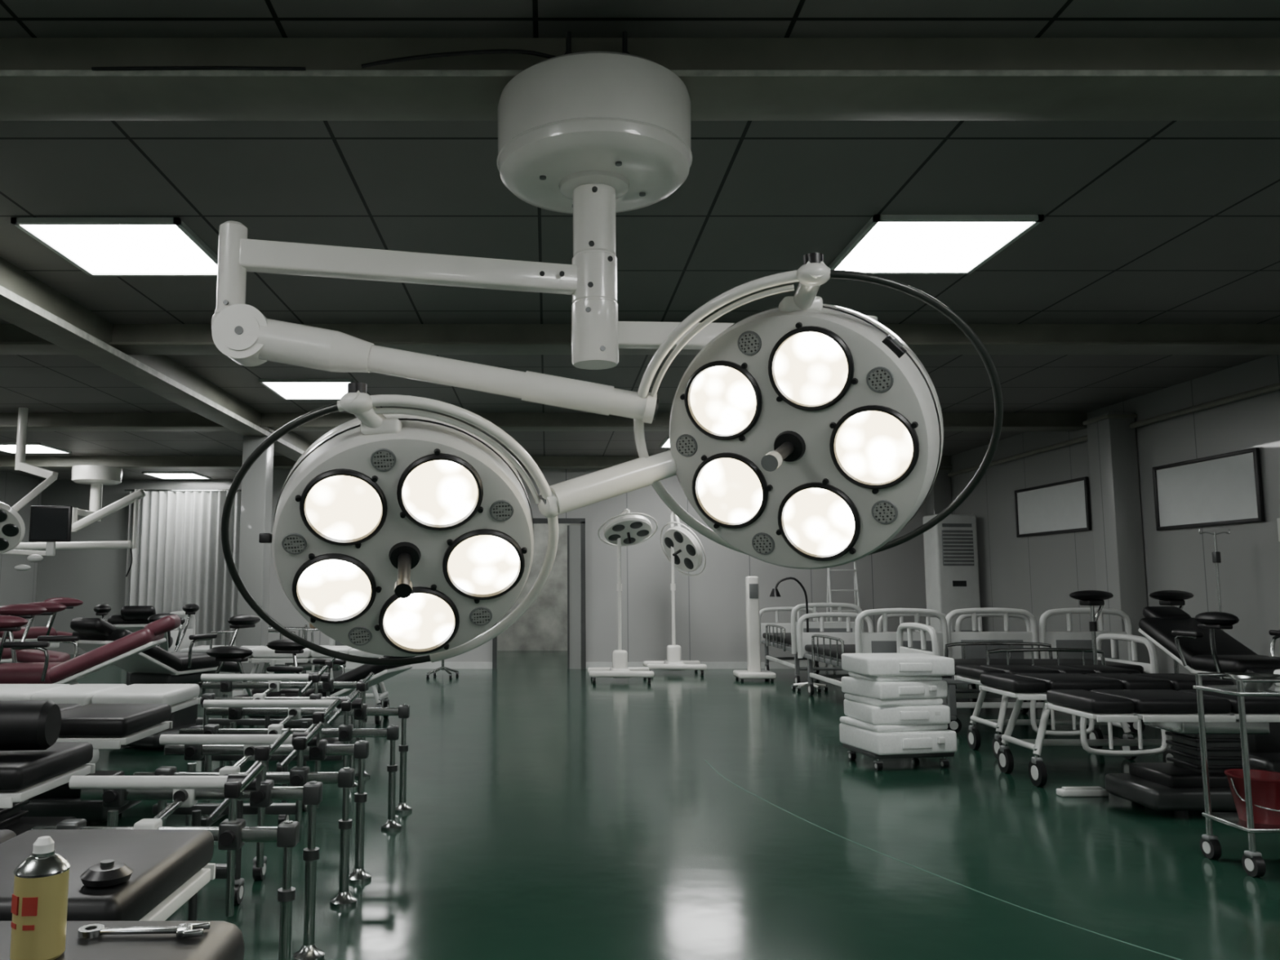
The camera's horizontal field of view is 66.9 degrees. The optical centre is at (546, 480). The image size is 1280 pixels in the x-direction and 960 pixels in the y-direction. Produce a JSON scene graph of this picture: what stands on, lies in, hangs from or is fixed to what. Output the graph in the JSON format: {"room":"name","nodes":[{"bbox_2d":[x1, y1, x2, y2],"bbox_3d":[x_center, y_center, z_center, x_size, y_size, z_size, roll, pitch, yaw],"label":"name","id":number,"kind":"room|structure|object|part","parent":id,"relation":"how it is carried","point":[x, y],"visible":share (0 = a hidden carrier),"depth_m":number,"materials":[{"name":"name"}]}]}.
{"room":"medical equipment showroom","nodes":[
{"label":"medical equipment showroom","id":0,"kind":"room"},
{"bbox_2d":[0,471,42,626],"bbox_3d":[-9.600,0.534,7.989,0.200,3.250,24.000,0,-6,0],"label":"wall","id":1,"kind":"structure","parent":0,"point":[16,587],"depth_m":17.29,"materials":[{"name":"grey paint"}]},
{"bbox_2d":[34,479,241,654],"bbox_3d":[-6.900,1.616,18.031,5.200,3.250,0.200,0,-6,0],"label":"wall","id":2,"kind":"structure","parent":0,"point":[94,577],"depth_m":17.94,"materials":[{"name":"grey paint"}]},
{"bbox_2d":[497,524,581,650],"bbox_3d":[0.000,1.718,18.975,5.000,3.250,0.100,0,-6,0],"label":"wall","id":3,"kind":"structure","parent":0,"point":[543,626],"depth_m":18.84,"materials":[{"name":"paint"}]},
{"bbox_2d":[267,469,926,662],"bbox_3d":[0.950,1.295,15.048,10.500,3.250,0.200,0,-6,0],"label":"wall","id":4,"kind":"structure","parent":0,"point":[710,606],"depth_m":14.90,"materials":[{"name":"grey paint"}]},
{"bbox_2d":[492,518,586,669],"bbox_3d":[-0.120,1.747,14.858,1.430,2.310,0.070,0,-6,0],"label":"door frame","id":5,"kind":"structure","parent":4,"relation":"in","point":[576,646],"depth_m":14.83,"materials":[{"name":"metal"}]},
{"bbox_2d":[269,662,837,668],"bbox_3d":[0.940,2.848,14.765,10.480,0.100,0.030,0,-6,0],"label":"baseboard","id":6,"kind":"structure","parent":4,"relation":"attached to","point":[427,664],"depth_m":14.75,"materials":[{"name":"white plastic"}]},
{"bbox_2d":[0,0,1279,479],"bbox_3d":[-1.600,-1.131,8.168,16.000,0.100,24.000,0,-6,0],"label":"ceiling","id":7,"kind":"structure","parent":0,"point":[1144,222],"depth_m":5.01,"materials":[{"name":"tile"}]},
{"bbox_2d":[0,407,57,553],"bbox_3d":[-5.675,-0.029,10.241,0.803,1.647,0.943,0,-6,0],"label":"light","id":8,"kind":"object","parent":7,"relation":"hanging from","point":[12,528],"depth_m":10.23,"materials":[{"name":"white metal"}]},
{"bbox_2d":[0,442,71,453],"bbox_3d":[-7.500,-0.456,13.828,0.900,0.030,0.900,0,-6,0],"label":"ceiling light panel","id":9,"kind":"object","parent":7,"relation":"in","point":[9,447],"depth_m":13.88,"materials":[{"name":"white plastic"}]},
{"bbox_2d":[13,465,146,577],"bbox_3d":[-6.816,0.619,14.505,1.968,1.684,1.274,0,-6,0],"label":"pendant","id":10,"kind":"object","parent":7,"relation":"hanging from","point":[95,476],"depth_m":13.95,"materials":[{"name":"white metal"}]},
{"bbox_2d":[3,506,72,570],"bbox_3d":[-6.663,0.266,12.320,1.145,1.790,0.175,0,-6,0],"label":"monitor","id":11,"kind":"object","parent":10,"relation":"hanging from","point":[51,525],"depth_m":12.28,"materials":[{"name":"black plastic"}]},
{"bbox_2d":[10,217,217,275],"bbox_3d":[-2.420,-1.343,5.596,0.900,0.030,0.900,0,-6,0],"label":"ceiling light panel","id":12,"kind":"object","parent":7,"relation":"in","point":[96,246],"depth_m":5.51,"materials":[{"name":"white plastic"}]},
{"bbox_2d":[0,257,312,462],"bbox_3d":[-3.325,-1.009,7.552,0.290,0.275,14.900,0,-6,0],"label":"ceiling beam","id":13,"kind":"structure","parent":7,"relation":"attached to","point":[26,302],"depth_m":7.22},
{"bbox_2d":[142,471,211,479],"bbox_3d":[-6.650,-0.081,17.308,0.900,0.030,0.900,0,-6,0],"label":"ceiling light panel","id":14,"kind":"object","parent":7,"relation":"in","point":[163,475],"depth_m":17.28,"materials":[{"name":"white plastic"}]},
{"bbox_2d":[124,489,241,646],"bbox_3d":[-6.650,1.663,17.721,2.400,2.990,0.154,0,-6,0],"label":"curtain","id":15,"kind":"object","parent":7,"relation":"hanging from","point":[179,561],"visible":0.62,"depth_m":17.75,"materials":[{"name":"fabric"}]},
{"bbox_2d":[258,378,355,399],"bbox_3d":[-2.310,-0.906,9.653,0.900,0.030,0.900,0,-6,0],"label":"ceiling light panel","id":16,"kind":"object","parent":7,"relation":"in","point":[286,388],"depth_m":9.56,"materials":[{"name":"white plastic"}]},
{"bbox_2d":[0,455,952,469],"bbox_3d":[-1.650,-0.272,14.880,15.700,0.170,0.330,0,-6,0],"label":"ceiling beam","id":17,"kind":"structure","parent":7,"relation":"attached to","point":[6,462],"depth_m":14.76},
{"bbox_2d":[0,413,1087,431],"bbox_3d":[-1.650,-0.674,11.151,15.700,0.170,0.330,0,-6,0],"label":"ceiling beam","id":18,"kind":"structure","parent":7,"relation":"attached to","point":[8,421],"depth_m":11.03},
{"bbox_2d":[91,31,1003,665],"bbox_3d":[-0.098,-0.463,3.260,3.004,2.180,1.101,0,-6,0],"label":"light","id":19,"kind":"object","parent":7,"relation":"hanging from","point":[805,433],"visible":1,"depth_m":3.06,"materials":[{"name":"white metal"}]},
{"bbox_2d":[0,37,1279,120],"bbox_3d":[-1.650,-1.492,3.563,15.700,0.170,0.335,0,-6,0],"label":"ceiling beam","id":20,"kind":"structure","parent":7,"relation":"attached to","point":[42,78],"depth_m":3.45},
{"bbox_2d":[0,324,1279,355],"bbox_3d":[-1.650,-1.081,7.373,15.700,0.170,0.330,0,-6,0],"label":"ceiling beam","id":21,"kind":"structure","parent":7,"relation":"attached to","point":[129,339],"depth_m":7.26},
{"bbox_2d":[659,435,670,448],"bbox_3d":[2.050,-0.520,13.232,0.900,0.030,0.900,0,-6,0],"label":"ceiling light panel","id":22,"kind":"object","parent":7,"relation":"in","point":[665,444],"depth_m":13.35,"materials":[{"name":"white plastic"}]},
{"bbox_2d":[828,214,1044,274],"bbox_3d":[2.190,-1.347,5.556,0.900,0.030,0.900,0,-6,0],"label":"ceiling light panel","id":23,"kind":"object","parent":7,"relation":"in","point":[887,244],"depth_m":5.48,"materials":[{"name":"white plastic"}]},
{"bbox_2d":[69,650,1279,959],"bbox_3d":[-1.600,2.199,7.809,16.000,0.100,24.000,0,-6,0],"label":"floor","id":24,"kind":"structure","parent":0,"point":[557,813],"depth_m":4.93,"materials":[{"name":"green plastic"}]},
{"bbox_2d":[0,601,70,663],"bbox_3d":[-4.785,1.564,7.820,1.584,1.126,1.030,2,-6,-17],"label":"chair","id":25,"kind":"object","parent":24,"relation":"on","point":[28,611],"visible":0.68,"depth_m":7.77,"materials":[{"name":"red leather"}]},
{"bbox_2d":[0,597,83,648],"bbox_3d":[-5.970,1.871,10.668,1.584,1.126,1.030,3,-7,-28],"label":"chair","id":26,"kind":"object","parent":24,"relation":"on","point":[33,633],"visible":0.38,"depth_m":10.57,"materials":[{"name":"red leather"}]},
{"bbox_2d":[0,742,95,808],"bbox_3d":[-2.430,1.304,3.299,1.488,0.715,0.572,0,-6,0],"label":"table","id":27,"kind":"object","parent":24,"relation":"on","point":[24,775],"visible":0.98,"depth_m":3.26,"materials":[{"name":"leather"}]},
{"bbox_2d":[0,700,61,751],"bbox_3d":[-1.961,0.852,3.332,0.480,0.170,0.170,1,-6,-6],"label":"bolster","id":28,"kind":"object","parent":27,"relation":"on","point":[24,725],"visible":1,"depth_m":3.29,"materials":[{"name":"black leather"}]},
{"bbox_2d":[0,703,172,835],"bbox_3d":[-2.520,1.399,4.275,1.488,0.735,0.572,0,-6,0],"label":"table","id":29,"kind":"object","parent":24,"relation":"on","point":[104,726],"visible":0.41,"depth_m":4.21,"materials":[{"name":"leather"}]},
{"bbox_2d":[0,614,181,764],"bbox_3d":[-3.410,1.475,6.669,1.584,1.056,1.030,1,-6,-11],"label":"chair","id":30,"kind":"object","parent":24,"relation":"on","point":[68,672],"visible":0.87,"depth_m":6.53,"materials":[{"name":"red leather"}]},
{"bbox_2d":[0,684,200,826],"bbox_3d":[-2.780,1.526,5.367,1.488,0.715,0.572,0,-6,0],"label":"table","id":31,"kind":"object","parent":24,"relation":"on","point":[61,801],"visible":0.24,"depth_m":5.15,"materials":[{"name":"leather"}]},
{"bbox_2d":[0,829,215,920],"bbox_3d":[-1.550,1.119,1.911,1.588,0.785,0.572,0,-6,0],"label":"table","id":32,"kind":"object","parent":24,"relation":"on","point":[169,867],"depth_m":1.95,"materials":[{"name":"leather"}]},
{"bbox_3d":[-0.820,0.729,1.792,0.090,0.034,0.090,0,-6,0],"label":"clamp knob","id":33,"kind":"part","parent":32,"relation":"part of","materials":[{"name":"metal"}]},
{"bbox_2d":[0,920,244,959],"bbox_3d":[-0.880,1.004,1.069,0.920,0.832,0.520,0,-6,0],"label":"bench","id":34,"kind":"object","parent":24,"relation":"on","point":[224,940],"visible":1,"depth_m":1.27,"materials":[{"name":"black leather"}]},
{"bbox_2d":[9,835,70,959],"bbox_3d":[-0.642,0.529,1.220,0.064,0.145,0.064,0,-6,0],"label":"spray can","id":35,"kind":"object","parent":34,"relation":"on","point":[39,900],"visible":1,"depth_m":1.20,"materials":[{"name":"yellow metal"}]},
{"bbox_2d":[77,921,210,938],"bbox_3d":[-0.540,0.602,1.288,0.168,0.008,0.042,0,-6,0],"label":"wrench","id":36,"kind":"object","parent":34,"relation":"on","point":[189,930],"visible":1,"depth_m":1.28,"materials":[{"name":"silver metal"}]},
{"bbox_2d":[93,603,199,685],"bbox_3d":[-4.037,1.779,9.581,1.030,1.076,1.584,2,-6,-19],"label":"chair","id":37,"kind":"object","parent":24,"relation":"on","point":[133,619],"visible":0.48,"depth_m":9.01,"materials":[{"name":"leather"}]},
{"bbox_2d":[70,613,260,748],"bbox_3d":[-3.170,1.617,7.841,1.030,1.026,1.584,-2,-7,21],"label":"chair","id":38,"kind":"object","parent":24,"relation":"on","point":[155,664],"visible":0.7,"depth_m":7.71,"materials":[{"name":"leather"}]},
{"bbox_2d":[31,728,324,959],"bbox_3d":[-1.212,1.260,3.234,0.875,0.788,0.440,0,-6,0],"label":"frame","id":39,"kind":"object","parent":24,"relation":"on","point":[231,834],"visible":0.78,"depth_m":3.24,"materials":[{"name":"silver metal"}]},
{"bbox_2d":[206,645,267,697],"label":"chair","id":40,"kind":"object","parent":24,"relation":"on","point":[238,655],"depth_m":7.11,"materials":[{"name":"leather"}]},
{"bbox_2d":[133,697,371,908],"bbox_3d":[-1.242,1.356,4.128,0.935,0.788,0.440,0,-6,0],"label":"frame","id":41,"kind":"object","parent":24,"relation":"on","point":[310,743],"visible":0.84,"depth_m":4.13,"materials":[{"name":"silver metal"}]},
{"bbox_2d":[232,426,275,696],"bbox_3d":[-3.330,0.935,10.963,0.330,3.090,0.330,0,-6,0],"label":"column","id":42,"kind":"structure","parent":24,"relation":"on","point":[256,495],"depth_m":10.87,"materials":[{"name":"grey concrete"}]},
{"bbox_2d":[168,610,345,685],"bbox_3d":[-3.600,2.072,12.047,2.060,1.058,0.925,0,-6,0],"label":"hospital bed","id":43,"kind":"object","parent":24,"relation":"on","point":[184,645],"visible":0.12,"depth_m":11.96,"materials":[{"name":"white metal"}]},
{"bbox_2d":[195,651,369,790],"bbox_3d":[-1.772,1.572,6.368,1.155,0.838,0.470,0,-6,0],"label":"frame","id":44,"kind":"object","parent":24,"relation":"on","point":[320,680],"visible":0.52,"depth_m":6.38,"materials":[{"name":"silver metal"}]},
{"bbox_2d":[266,639,314,728],"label":"chair","id":45,"kind":"object","parent":24,"relation":"on","point":[282,646],"depth_m":7.24,"materials":[{"name":"leather"}]},
{"bbox_2d":[178,671,412,831],"bbox_3d":[-1.377,1.490,5.371,1.205,0.788,0.520,0,-6,0],"label":"frame","id":46,"kind":"object","parent":24,"relation":"on","point":[351,705],"visible":0.69,"depth_m":5.38,"materials":[{"name":"silver metal"}]},
{"bbox_2d":[240,645,389,724],"bbox_3d":[-2.200,1.941,9.133,1.588,0.694,0.634,0,-6,0],"label":"table","id":47,"kind":"object","parent":24,"relation":"on","point":[261,654],"visible":0.32,"depth_m":8.93,"materials":[{"name":"silver metal"}]},
{"bbox_2d":[321,737,343,744],"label":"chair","id":48,"kind":"object","parent":24,"relation":"on","point":[331,740],"depth_m":7.19,"materials":[{"name":"metal"}]},
{"bbox_2d":[301,622,382,705],"bbox_3d":[-2.200,1.955,10.350,0.855,0.929,0.590,1,-6,-11],"label":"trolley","id":49,"kind":"object","parent":24,"relation":"on","point":[335,673],"visible":0.18,"depth_m":10.15,"materials":[{"name":"silver metal"}]},
{"bbox_2d":[318,655,415,697],"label":"chair","id":50,"kind":"object","parent":24,"relation":"on","point":[382,673],"depth_m":7.11,"materials":[{"name":"metal"}]},
{"bbox_2d":[426,659,459,679],"bbox_3d":[-1.450,2.521,13.407,0.388,0.460,0.388,-1,-6,10],"label":"round stool","id":51,"kind":"object","parent":24,"relation":"on","point":[442,668],"visible":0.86,"depth_m":13.37,"materials":[{"name":"silver metal"}]},
{"bbox_2d":[587,508,657,683],"bbox_3d":[1.029,1.544,12.980,0.949,2.310,0.817,0,-6,0],"label":"light","id":52,"kind":"object","parent":24,"relation":"on","point":[628,529],"visible":1,"depth_m":12.91,"materials":[{"name":"white metal"}]},
{"bbox_2d":[643,511,706,675],"bbox_3d":[1.855,1.625,14.056,0.861,2.379,0.859,0,-6,0],"label":"light","id":53,"kind":"object","parent":24,"relation":"on","point":[682,549],"visible":0.94,"depth_m":13.96,"materials":[{"name":"white metal"}]},
{"bbox_2d":[733,576,776,681],"bbox_3d":[2.800,2.010,13.060,0.500,1.400,0.450,0,-6,0],"label":"tower","id":54,"kind":"object","parent":24,"relation":"on","point":[752,584],"visible":1,"depth_m":12.98,"materials":[{"name":"white plastic"}]},
{"bbox_2d":[769,577,808,613],"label":"lamp","id":55,"kind":"object","parent":24,"relation":"on","point":[775,592],"depth_m":11.84,"materials":[{"name":"black plastic"}]},
{"bbox_2d":[791,682,808,692],"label":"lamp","id":56,"kind":"object","parent":24,"relation":"on","point":[799,685],"depth_m":11.74,"materials":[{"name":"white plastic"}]},
{"bbox_2d":[806,618,808,632],"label":"lamp","id":57,"kind":"object","parent":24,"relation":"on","point":[807,620],"depth_m":11.80,"materials":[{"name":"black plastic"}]},
{"bbox_2d":[759,602,864,686],"bbox_3d":[3.550,2.190,13.141,0.925,1.058,2.060,0,-6,0],"label":"hospital bed","id":58,"kind":"object","parent":24,"relation":"on","point":[783,636],"visible":0.67,"depth_m":12.25,"materials":[{"name":"white plastic"}]},
{"bbox_2d":[813,683,828,693],"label":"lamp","id":59,"kind":"object","parent":24,"relation":"on","point":[825,688],"depth_m":11.70,"materials":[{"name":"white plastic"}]},
{"bbox_2d":[825,561,860,673],"bbox_3d":[4.400,2.030,14.265,0.476,1.624,0.436,0,-6,0],"label":"step ladder","id":60,"kind":"object","parent":24,"relation":"on","point":[855,589],"visible":0.49,"depth_m":14.28,"materials":[{"name":"white metal"}]},
{"bbox_2d":[796,608,949,695],"bbox_3d":[3.470,1.901,10.456,0.925,1.058,2.060,0,-6,-2],"label":"hospital bed","id":61,"kind":"object","parent":24,"relation":"on","point":[828,648],"visible":0.45,"depth_m":10.13,"materials":[{"name":"white plastic"}]},
{"bbox_2d":[839,653,956,770],"bbox_3d":[2.555,1.673,7.013,0.689,0.774,0.596,1,-6,-9],"label":"boxes","id":62,"kind":"object","parent":24,"relation":"on","point":[893,702],"visible":1,"depth_m":6.78,"materials":[{"name":"white plastic"}]},
{"bbox_2d":[925,466,952,515],"bbox_3d":[6.050,1.342,14.741,0.330,3.090,0.350,0,-6,0],"label":"column","id":63,"kind":"structure","parent":24,"relation":"on","point":[940,497],"depth_m":14.72,"materials":[{"name":"grey paint"}]},
{"bbox_2d":[704,760,1180,959],"bbox_3d":[1.865,1.810,4.649,0.477,0.006,5.139,2,-7,-21],"label":"trim","id":64,"kind":"structure","parent":24,"relation":"on","point":[704,760],"depth_m":4.19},
{"bbox_2d":[922,514,981,631],"bbox_3d":[5.781,1.636,13.693,0.620,2.280,0.422,1,-6,-6],"label":"air conditioner","id":65,"kind":"object","parent":24,"relation":"on","point":[950,546],"visible":0.61,"depth_m":13.56,"materials":[{"name":"white plastic"}]},
{"bbox_2d":[876,607,1038,713],"bbox_3d":[4.449,1.917,10.606,0.925,1.058,2.060,0,-6,0],"label":"hospital bed","id":66,"kind":"object","parent":24,"relation":"on","point":[956,651],"visible":0.26,"depth_m":9.62,"materials":[{"name":"white plastic"}]},
{"bbox_2d":[896,622,1159,733],"bbox_3d":[4.350,1.784,8.809,1.960,0.938,0.925,0,-6,0],"label":"hospital bed","id":67,"kind":"object","parent":24,"relation":"on","point":[955,725],"visible":0.47,"depth_m":8.60,"materials":[{"name":"white plastic"}]},
{"bbox_2d":[955,607,1133,712],"bbox_3d":[5.399,1.917,10.606,0.925,1.058,2.060,0,-6,0],"label":"hospital bed","id":68,"kind":"object","parent":24,"relation":"on","point":[1057,639],"visible":0.25,"depth_m":9.62,"materials":[{"name":"white plastic"}]},
{"bbox_2d":[954,665,1140,759],"bbox_3d":[3.850,1.774,7.391,1.188,0.654,0.634,0,-6,0],"label":"table","id":69,"kind":"object","parent":24,"relation":"on","point":[969,673],"visible":0.48,"depth_m":7.31,"materials":[{"name":"black leather"}]},
{"bbox_2d":[1056,786,1108,796],"bbox_3d":[3.300,1.920,5.928,0.300,0.052,0.070,0,-6,-3],"label":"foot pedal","id":70,"kind":"object","parent":24,"relation":"on","point":[1087,791],"visible":0.95,"depth_m":5.90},
{"bbox_2d":[1069,590,1120,739],"bbox_3d":[4.620,1.554,8.100,0.307,1.246,0.328,-5,-8,36],"label":"stool","id":71,"kind":"object","parent":24,"relation":"on","point":[1091,598],"visible":0.77,"depth_m":8.10,"materials":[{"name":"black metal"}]},
{"bbox_2d":[978,673,1234,786],"bbox_3d":[3.750,1.662,6.447,1.438,0.674,0.634,0,-6,0],"label":"stretcher","id":72,"kind":"object","parent":24,"relation":"on","point":[1022,686],"visible":0.57,"depth_m":6.26,"materials":[{"name":"black leather"}]},
{"bbox_2d":[1083,413,1150,663],"bbox_3d":[6.050,0.849,10.168,0.330,3.090,0.470,0,-6,0],"label":"column","id":73,"kind":"structure","parent":24,"relation":"on","point":[1119,557],"depth_m":10.06,"materials":[{"name":"white paint"}]},
{"bbox_2d":[1044,689,1279,818],"bbox_3d":[3.850,1.583,5.613,1.588,0.655,0.572,0,-6,0],"label":"table","id":74,"kind":"object","parent":24,"relation":"on","point":[1177,786],"visible":0.89,"depth_m":5.45,"materials":[{"name":"leather"}]},
{"bbox_2d":[1149,590,1194,739],"bbox_3d":[5.300,1.554,8.100,0.307,1.246,0.328,-5,-8,36],"label":"stool","id":75,"kind":"object","parent":24,"relation":"on","point":[1166,597],"visible":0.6,"depth_m":8.09,"materials":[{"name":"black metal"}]},
{"bbox_2d":[1137,606,1279,772],"bbox_3d":[5.000,1.493,7.024,1.030,1.096,1.584,0,-6,0],"label":"chair","id":76,"kind":"object","parent":24,"relation":"on","point":[1199,644],"visible":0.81,"depth_m":7.00,"materials":[{"name":"leather"}]},
{"bbox_2d":[1198,528,1230,630],"bbox_3d":[5.921,1.318,8.407,0.453,1.780,0.468,0,-6,0],"label":"stand","id":77,"kind":"object","parent":24,"relation":"on","point":[1216,559],"visible":0.29,"depth_m":8.46,"materials":[{"name":"silver metal"}]},
{"bbox_2d":[1192,669,1279,876],"bbox_3d":[3.520,1.343,4.482,0.775,0.889,0.380,0,-6,0],"label":"trolley","id":78,"kind":"object","parent":24,"relation":"on","point":[1253,863],"visible":1,"depth_m":4.39,"materials":[{"name":"silver metal"}]},
{"bbox_2d":[1224,768,1279,825],"bbox_3d":[3.310,1.474,4.467,0.258,0.208,0.257,0,-6,0],"label":"bucket","id":79,"kind":"object","parent":78,"relation":"on","point":[1265,785],"visible":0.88,"depth_m":4.39,"materials":[{"name":"red plastic"}]},
{"bbox_2d":[1224,672,1279,689],"bbox_3d":[3.330,0.948,4.524,0.230,0.065,0.230,0,-6,0],"label":"steel bowl","id":80,"kind":"object","parent":78,"relation":"on","point":[1233,676],"visible":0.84,"depth_m":4.49,"materials":[{"name":"silver metal"}]},
{"bbox_2d":[950,355,1279,675],"bbox_3d":[6.300,0.534,7.989,0.200,3.250,24.000,0,-6,0],"label":"wall","id":81,"kind":"structure","parent":0,"point":[1037,575],"depth_m":9.68,"materials":[{"name":"grey paint"}]},
{"bbox_2d":[1014,476,1091,537],"bbox_3d":[6.176,0.357,11.805,0.038,0.615,1.690,0,-6,0],"label":"whiteboard","id":82,"kind":"object","parent":81,"relation":"attached to","point":[1064,506],"visible":1,"depth_m":11.71,"materials":[{"name":"white plastic"}]},
{"bbox_2d":[947,382,1279,476],"bbox_3d":[6.150,-1.019,5.943,0.059,0.059,17.600,0,-6,0],"label":"trim","id":83,"kind":"structure","parent":81,"relation":"attached to","point":[1273,387],"depth_m":9.60,"materials":[{"name":"paint"}]},
{"bbox_2d":[1151,447,1265,530],"bbox_3d":[6.176,0.114,9.040,0.038,0.645,1.440,0,-6,0],"label":"whiteboard","id":84,"kind":"object","parent":81,"relation":"attached to","point":[1226,488],"visible":1,"depth_m":8.94,"materials":[{"name":"white plastic"}]},
{"bbox_2d":[1276,517,1279,542],"bbox_3d":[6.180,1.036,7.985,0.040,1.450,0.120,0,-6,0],"label":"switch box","id":85,"kind":"object","parent":81,"relation":"attached to","point":[1277,519],"visible":1,"depth_m":8.10,"materials":[{"name":"white plastic"}]}
]}

